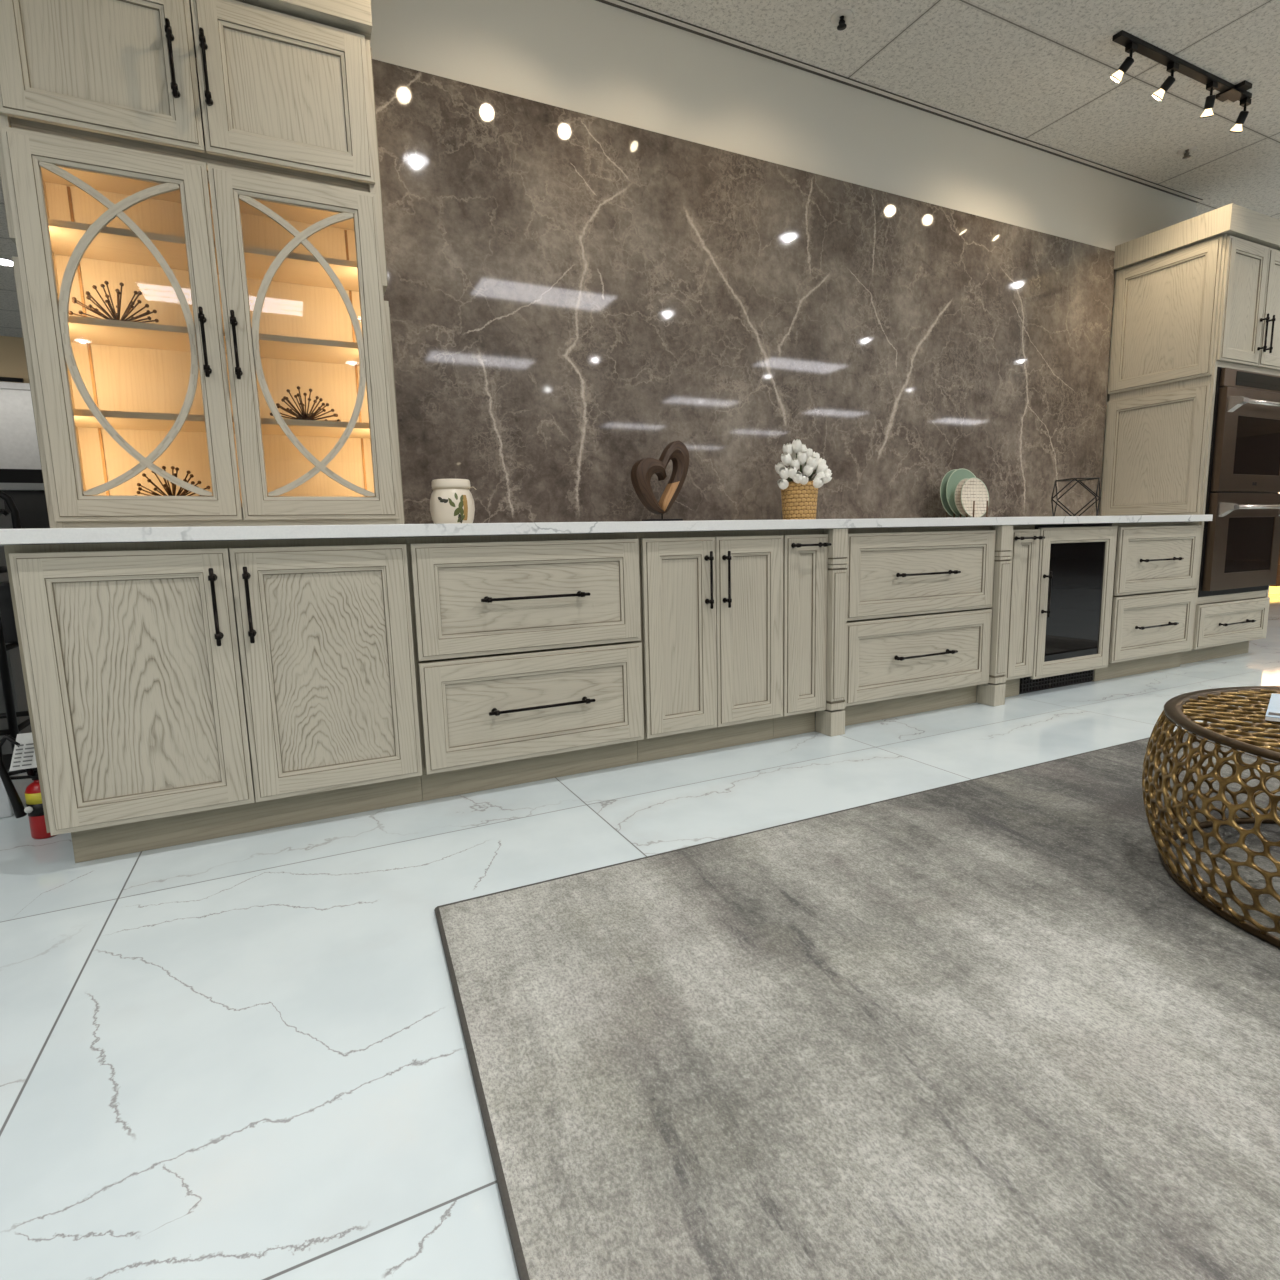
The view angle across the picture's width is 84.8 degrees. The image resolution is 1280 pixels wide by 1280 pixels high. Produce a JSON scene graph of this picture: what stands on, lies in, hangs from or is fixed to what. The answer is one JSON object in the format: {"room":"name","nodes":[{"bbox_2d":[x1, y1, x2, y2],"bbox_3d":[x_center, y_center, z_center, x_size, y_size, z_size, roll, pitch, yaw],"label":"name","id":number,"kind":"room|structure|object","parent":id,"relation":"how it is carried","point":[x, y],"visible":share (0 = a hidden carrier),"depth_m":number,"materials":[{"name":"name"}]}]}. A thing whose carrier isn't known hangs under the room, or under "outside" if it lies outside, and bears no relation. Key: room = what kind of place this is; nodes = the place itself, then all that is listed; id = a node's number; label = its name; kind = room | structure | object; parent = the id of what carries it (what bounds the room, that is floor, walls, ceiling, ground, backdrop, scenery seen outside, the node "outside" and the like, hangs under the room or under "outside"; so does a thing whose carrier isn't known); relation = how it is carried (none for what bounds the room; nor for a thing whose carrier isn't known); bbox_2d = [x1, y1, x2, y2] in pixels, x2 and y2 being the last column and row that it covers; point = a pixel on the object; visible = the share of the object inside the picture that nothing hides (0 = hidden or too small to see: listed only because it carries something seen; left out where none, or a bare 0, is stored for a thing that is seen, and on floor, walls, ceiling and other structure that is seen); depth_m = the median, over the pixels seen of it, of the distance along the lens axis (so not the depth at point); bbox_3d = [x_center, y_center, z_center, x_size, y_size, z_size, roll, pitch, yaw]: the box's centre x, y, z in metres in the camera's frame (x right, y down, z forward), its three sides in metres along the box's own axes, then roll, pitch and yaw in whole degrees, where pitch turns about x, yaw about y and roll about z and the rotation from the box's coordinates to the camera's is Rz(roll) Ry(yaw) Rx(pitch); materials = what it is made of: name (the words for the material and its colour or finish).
{"room":"store","nodes":[
{"label":"store","id":0,"kind":"room"},
{"bbox_2d":[0,594,1279,1279],"bbox_3d":[5.854,0.478,1.586,31.000,0.001,27.000,-5,9,-26],"label":"floor","id":1,"kind":"structure","parent":0,"point":[244,1056],"depth_m":1.35,"materials":[{"name":"white tile"}]},
{"bbox_2d":[0,490,29,753],"bbox_3d":[-2.496,-0.012,2.581,0.341,1.118,0.376,-5,9,-26],"label":"metal rack","id":2,"kind":"object","parent":1,"relation":"on","point":[13,729],"visible":0.48,"depth_m":2.53,"materials":[{"name":"black metal"}]},
{"bbox_2d":[0,581,17,642],"bbox_3d":[-2.477,-0.101,2.624,0.330,0.220,0.230,-5,9,-26],"label":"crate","id":3,"kind":"object","parent":2,"relation":"in","point":[6,606],"visible":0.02,"depth_m":2.57,"materials":[{"name":"plastic"}]},
{"bbox_2d":[0,754,32,817],"bbox_3d":[-2.262,0.503,2.330,0.330,0.157,0.250,-5,9,-26],"label":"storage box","id":4,"kind":"object","parent":1,"relation":"on","point":[6,810],"visible":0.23,"depth_m":2.35,"materials":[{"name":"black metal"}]},
{"bbox_2d":[0,336,40,468],"bbox_3d":[-4.151,-0.650,3.903,2.050,2.099,0.192,-5,9,-26],"label":"wall","id":5,"kind":"structure","parent":1,"relation":"on","point":[19,449],"depth_m":4.05,"materials":[{"name":"beige paint"}]},
{"bbox_2d":[0,382,29,390],"bbox_3d":[-4.157,-1.405,3.764,2.045,0.035,0.059,-5,9,-26],"label":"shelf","id":6,"kind":"object","parent":5,"relation":"attached to","point":[4,386],"depth_m":4.02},
{"bbox_2d":[0,469,49,528],"bbox_3d":[-3.914,-0.232,3.691,1.820,1.317,0.606,-5,9,-26],"label":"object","id":7,"kind":"structure","parent":1,"relation":"on","point":[25,487],"depth_m":3.69,"materials":[{"name":"black metal"}]},
{"bbox_2d":[0,483,44,490],"bbox_3d":[-3.928,-0.774,3.614,1.820,0.034,0.606,-5,9,-26],"label":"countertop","id":8,"kind":"structure","parent":7,"relation":"on","point":[3,486],"depth_m":3.63,"materials":[{"name":"white stone"}]},
{"bbox_2d":[0,733,55,838],"bbox_3d":[-1.838,0.435,2.109,0.121,0.332,0.081,-5,9,-26],"label":"fire extinguisher","id":9,"kind":"object","parent":1,"relation":"on","point":[23,758],"visible":0.72,"depth_m":2.08,"materials":[{"name":"red paint"}]},
{"bbox_2d":[13,743,33,766],"bbox_3d":[-1.814,0.339,2.066,0.058,0.064,0.004,-5,9,-26],"label":"metal grate","id":10,"kind":"object","parent":9,"relation":"attached to","point":[23,753],"depth_m":2.07,"materials":[{"name":"white metal"}]},
{"bbox_2d":[4,537,422,862],"bbox_3d":[-1.269,0.124,2.264,0.973,0.874,0.658,-5,9,-26],"label":"base cabinet","id":11,"kind":"object","parent":1,"relation":"on","point":[177,693],"visible":1,"depth_m":1.99,"materials":[{"name":"brown wood"}]},
{"bbox_2d":[0,515,1212,545],"bbox_3d":[0.692,-0.514,3.164,5.574,0.038,0.650,-5,9,-26],"label":"countertop","id":12,"kind":"structure","parent":11,"relation":"on","point":[32,536],"depth_m":2.24,"materials":[{"name":"white stone"}]},
{"bbox_2d":[0,0,404,527],"bbox_3d":[-1.341,-1.232,2.225,0.997,1.744,0.361,-5,9,-26],"label":"hutch","id":13,"kind":"object","parent":12,"relation":"on","point":[258,251],"visible":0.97,"depth_m":2.16,"materials":[{"name":"beige wood"}]},
{"bbox_2d":[68,281,158,322],"bbox_3d":[-1.602,-1.023,2.140,0.231,0.131,0.138,-5,9,-26],"label":"ornament","id":14,"kind":"object","parent":13,"relation":"on","point":[116,316],"visible":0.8,"depth_m":2.13,"materials":[{"name":"brown metal"}]},
{"bbox_2d":[137,466,209,495],"bbox_3d":[-1.506,-0.499,2.261,0.211,0.125,0.139,-5,9,-26],"label":"ornament","id":15,"kind":"object","parent":13,"relation":"on","point":[165,486],"visible":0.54,"depth_m":2.25,"materials":[{"name":"brown metal"}]},
{"bbox_2d":[48,218,358,291],"bbox_3d":[-1.362,-1.234,2.274,0.905,0.019,0.236,-5,9,-26],"label":"shelf","id":16,"kind":"object","parent":13,"relation":"attached to","point":[112,247],"depth_m":2.24,"materials":[{"name":"brown wood"}]},
{"bbox_2d":[68,316,359,365],"bbox_3d":[-1.356,-0.977,2.310,0.905,0.019,0.236,-5,9,-26],"label":"shelf","id":17,"kind":"object","parent":13,"relation":"attached to","point":[86,333],"depth_m":2.28,"materials":[{"name":"brown wood"}]},
{"bbox_2d":[73,409,369,438],"bbox_3d":[-1.349,-0.718,2.346,0.905,0.019,0.236,-5,9,-26],"label":"shelf","id":18,"kind":"object","parent":13,"relation":"attached to","point":[125,423],"depth_m":2.31,"materials":[{"name":"brown wood"}]},
{"bbox_2d":[270,386,339,421],"bbox_3d":[-1.143,-0.801,2.393,0.218,0.122,0.130,-5,9,-26],"label":"ornament","id":19,"kind":"object","parent":13,"relation":"on","point":[303,416],"visible":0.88,"depth_m":2.39,"materials":[{"name":"brown metal"}]},
{"bbox_2d":[430,479,474,523],"bbox_3d":[-0.700,-0.509,2.615,0.163,0.174,0.164,-5,9,-26],"label":"ceramic jar","id":20,"kind":"object","parent":12,"relation":"on","point":[451,500],"visible":0.91,"depth_m":2.55,"materials":[{"name":"white ceramic"}]},
{"bbox_2d":[631,441,688,520],"bbox_3d":[0.092,-0.670,2.988,0.256,0.350,0.070,-5,9,-26],"label":"heart sculpture","id":21,"kind":"object","parent":12,"relation":"on","point":[642,470],"visible":0.98,"depth_m":2.97,"materials":[{"name":"brown wood"}]},
{"bbox_2d":[775,439,831,519],"bbox_3d":[0.766,-0.739,3.259,0.273,0.375,0.216,-1,8,3],"label":"flower arrangement","id":22,"kind":"object","parent":12,"relation":"on","point":[799,496],"visible":1,"depth_m":3.22,"materials":[{"name":"wicker"}]},
{"bbox_2d":[946,501,987,517],"bbox_3d":[1.775,-0.707,3.845,0.120,0.098,0.230,-5,9,-26],"label":"plate rack","id":23,"kind":"object","parent":12,"relation":"on","point":[973,501],"visible":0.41,"depth_m":3.77,"materials":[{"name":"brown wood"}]},
{"bbox_2d":[940,469,959,517],"bbox_3d":[1.758,-0.808,3.883,0.274,0.272,0.041,-5,9,-26],"label":"plate","id":24,"kind":"object","parent":23,"relation":"on","point":[943,496],"visible":0.23,"depth_m":3.84,"materials":[{"name":"green ceramic"}]},
{"bbox_2d":[946,468,975,516],"bbox_3d":[1.776,-0.803,3.847,0.274,0.272,0.041,-5,9,-26],"label":"plate","id":25,"kind":"object","parent":23,"relation":"on","point":[957,475],"visible":0.48,"depth_m":3.82,"materials":[{"name":"green ceramic"}]},
{"bbox_2d":[954,478,970,516],"bbox_3d":[1.780,-0.768,3.804,0.217,0.216,0.036,-5,9,-26],"label":"plate","id":26,"kind":"object","parent":23,"relation":"on","point":[957,496],"visible":0.3,"depth_m":3.78,"materials":[{"name":"beige ceramic"}]},
{"bbox_2d":[961,477,988,516],"bbox_3d":[1.798,-0.764,3.768,0.217,0.216,0.036,-5,9,-26],"label":"plate","id":27,"kind":"object","parent":23,"relation":"on","point":[973,489],"visible":0.93,"depth_m":3.77,"materials":[{"name":"beige ceramic"}]},
{"bbox_2d":[1051,478,1100,515],"bbox_3d":[2.534,-0.823,4.077,0.223,0.223,0.223,5,10,38],"label":"ornament","id":28,"kind":"object","parent":12,"relation":"on","point":[1070,479],"visible":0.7,"depth_m":4.07,"materials":[{"name":"black metal"}]},
{"bbox_2d":[405,533,643,800],"bbox_3d":[-0.472,0.050,2.650,0.800,0.874,0.658,-5,9,-26],"label":"base cabinet","id":29,"kind":"object","parent":1,"relation":"on","point":[528,648],"visible":0.99,"depth_m":2.38,"materials":[{"name":"brown wood"}]},
{"bbox_2d":[636,530,782,762],"bbox_3d":[0.174,-0.011,2.962,0.638,0.874,0.658,-5,9,-26],"label":"base cabinet","id":30,"kind":"object","parent":1,"relation":"on","point":[711,602],"visible":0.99,"depth_m":2.70,"materials":[{"name":"brown wood"}]},
{"bbox_2d":[773,529,831,738],"bbox_3d":[0.562,-0.047,3.150,0.224,0.874,0.658,-5,9,-26],"label":"base cabinet","id":31,"kind":"object","parent":1,"relation":"on","point":[805,552],"visible":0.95,"depth_m":2.89,"materials":[{"name":"brown wood"}]},
{"bbox_2d":[816,528,847,735],"bbox_3d":[0.815,-0.030,2.982,0.078,0.874,0.102,-5,9,-26],"label":"carved post","id":32,"kind":"object","parent":1,"relation":"on","point":[830,721],"visible":0.83,"depth_m":2.94,"materials":[{"name":"beige wood"}]},
{"bbox_2d":[434,721,1279,1279],"bbox_3d":[2.768,0.682,0.654,5.593,0.012,4.630,-5,9,-26],"label":"area rug","id":33,"kind":"object","parent":1,"relation":"on","point":[981,1028],"visible":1,"depth_m":1.16,"materials":[{"name":"grey carpet"}]},
{"bbox_2d":[1142,686,1279,947],"bbox_3d":[1.713,0.388,1.495,1.084,0.389,1.086,-5,9,-26],"label":"table","id":34,"kind":"object","parent":33,"relation":"on","point":[1220,707],"visible":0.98,"depth_m":1.57,"materials":[{"name":"gold metal"}]},
{"bbox_2d":[1265,693,1279,721],"bbox_3d":[1.613,0.169,1.629,0.230,0.010,0.300,6,11,43],"label":"brochure","id":35,"kind":"object","parent":34,"relation":"on","point":[1273,711],"visible":1,"depth_m":1.66,"materials":[{"name":"white paper"}]},
{"bbox_2d":[1268,712,1279,715],"bbox_3d":[1.522,0.179,1.539,0.082,0.001,0.221,-5,9,-26],"label":"print","id":36,"kind":"object","parent":35,"relation":"on","point":[1270,713],"depth_m":1.62},
{"bbox_2d":[823,526,995,725],"bbox_3d":[1.158,-0.103,3.438,0.943,0.874,0.658,-5,9,-26],"label":"base cabinet","id":37,"kind":"object","parent":1,"relation":"on","point":[919,620],"visible":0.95,"depth_m":3.18,"materials":[{"name":"brown wood"}]},
{"bbox_2d":[977,525,1012,705],"bbox_3d":[1.734,-0.117,3.427,0.078,0.874,0.102,-5,9,-26],"label":"carved post","id":38,"kind":"object","parent":1,"relation":"on","point":[992,693],"visible":0.89,"depth_m":3.38,"materials":[{"name":"beige wood"}]},
{"bbox_2d":[987,525,1044,696],"bbox_3d":[1.762,-0.160,3.730,0.242,0.874,0.658,-5,9,-26],"label":"base cabinet","id":39,"kind":"object","parent":1,"relation":"on","point":[1026,539],"visible":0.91,"depth_m":3.48,"materials":[{"name":"brown wood"}]},
{"bbox_2d":[1019,524,1116,693],"bbox_3d":[2.161,-0.195,3.915,0.632,0.870,0.643,-5,9,-26],"label":"wine cooler","id":40,"kind":"object","parent":1,"relation":"on","point":[1076,566],"visible":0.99,"depth_m":3.67,"materials":[{"name":"black metal"}]},
{"bbox_2d":[1019,669,1093,693],"bbox_3d":[2.257,0.213,3.796,0.624,0.091,0.021,-5,9,-26],"label":"grille","id":41,"kind":"object","parent":40,"relation":"attached to","point":[1026,685],"depth_m":3.78,"materials":[{"name":"black metal"}]},
{"bbox_2d":[1079,522,1201,681],"bbox_3d":[2.825,-0.259,4.244,0.852,0.874,0.658,-5,9,-26],"label":"base cabinet","id":42,"kind":"object","parent":1,"relation":"on","point":[1156,570],"visible":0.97,"depth_m":3.98,"materials":[{"name":"brown wood"}]},
{"bbox_2d":[1100,203,1279,664],"bbox_3d":[3.588,-1.191,4.512,0.936,2.606,0.647,-5,9,-26],"label":"tall cabinet","id":43,"kind":"object","parent":1,"relation":"on","point":[1196,296],"visible":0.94,"depth_m":4.22,"materials":[{"name":"beige wood"}]},
{"bbox_2d":[1198,367,1279,596],"bbox_3d":[3.628,-0.974,4.489,0.822,1.329,0.637,-5,9,-26],"label":"double oven","id":44,"kind":"object","parent":43,"relation":"in","point":[1241,542],"visible":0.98,"depth_m":4.22,"materials":[{"name":"black metal"}]},
{"bbox_2d":[1269,548,1279,593],"bbox_3d":[9.507,-1.243,9.720,4.300,0.959,0.750,-5,9,-26],"label":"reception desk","id":45,"kind":"object","parent":1,"relation":"on","point":[1273,589],"visible":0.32,"depth_m":8.60,"materials":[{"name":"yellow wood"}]},
{"bbox_2d":[0,0,1279,337],"bbox_3d":[5.777,-2.524,1.165,31.000,0.001,27.000,-5,9,-26],"label":"ceiling","id":46,"kind":"structure","parent":0,"point":[1039,71],"depth_m":3.33,"materials":[{"name":"tile"}]},
{"bbox_2d":[0,257,12,266],"bbox_3d":[-4.747,-2.821,5.235,0.192,0.006,0.192,-5,9,-26],"label":"recessed light","id":47,"kind":"object","parent":46,"relation":"in","point":[7,262],"visible":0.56,"depth_m":5.24,"materials":[{"name":"white"}]},
{"bbox_2d":[831,9,852,30],"bbox_3d":[0.861,-2.633,2.990,0.094,0.040,0.094,-5,9,-26],"label":"sprinkler","id":48,"kind":"object","parent":46,"relation":"attached to","point":[841,23],"visible":1,"depth_m":2.98,"materials":[{"name":"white metal"}]},
{"bbox_2d":[1110,30,1251,132],"bbox_3d":[2.639,-2.672,3.390,1.147,0.165,0.139,-5,9,-26],"label":"track light","id":49,"kind":"object","parent":46,"relation":"attached to","point":[1228,91],"visible":1,"depth_m":3.36,"materials":[{"name":"black metal"}]},
{"bbox_2d":[1177,146,1196,158],"bbox_3d":[3.206,-2.852,4.113,0.094,0.040,0.094,-5,9,-26],"label":"sprinkler","id":50,"kind":"object","parent":46,"relation":"attached to","point":[1187,152],"visible":1,"depth_m":4.11,"materials":[{"name":"silver metal"}]},
{"bbox_2d":[370,0,1195,515],"bbox_3d":[0.951,-1.218,3.658,6.345,3.032,0.120,-5,9,-26],"label":"wall","id":51,"kind":"structure","parent":0,"point":[595,58],"depth_m":3.21,"materials":[{"name":"white paint"}]},
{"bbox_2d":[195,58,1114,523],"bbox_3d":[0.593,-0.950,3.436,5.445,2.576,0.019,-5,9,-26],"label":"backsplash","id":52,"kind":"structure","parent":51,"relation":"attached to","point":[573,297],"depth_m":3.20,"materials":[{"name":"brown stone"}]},
{"bbox_2d":[596,0,1202,202],"bbox_3d":[0.949,-2.707,3.373,6.345,0.003,0.022,-5,9,-26],"label":"trim","id":53,"kind":"structure","parent":51,"relation":"attached to","point":[617,2],"depth_m":3.46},
{"bbox_2d":[781,481,817,519],"bbox_3d":[0.748,-0.646,3.293,0.176,0.182,0.176,-5,9,-26],"label":"basket","id":54,"kind":"object","parent":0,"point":[799,499],"depth_m":3.22,"materials":[{"name":"wicker"}]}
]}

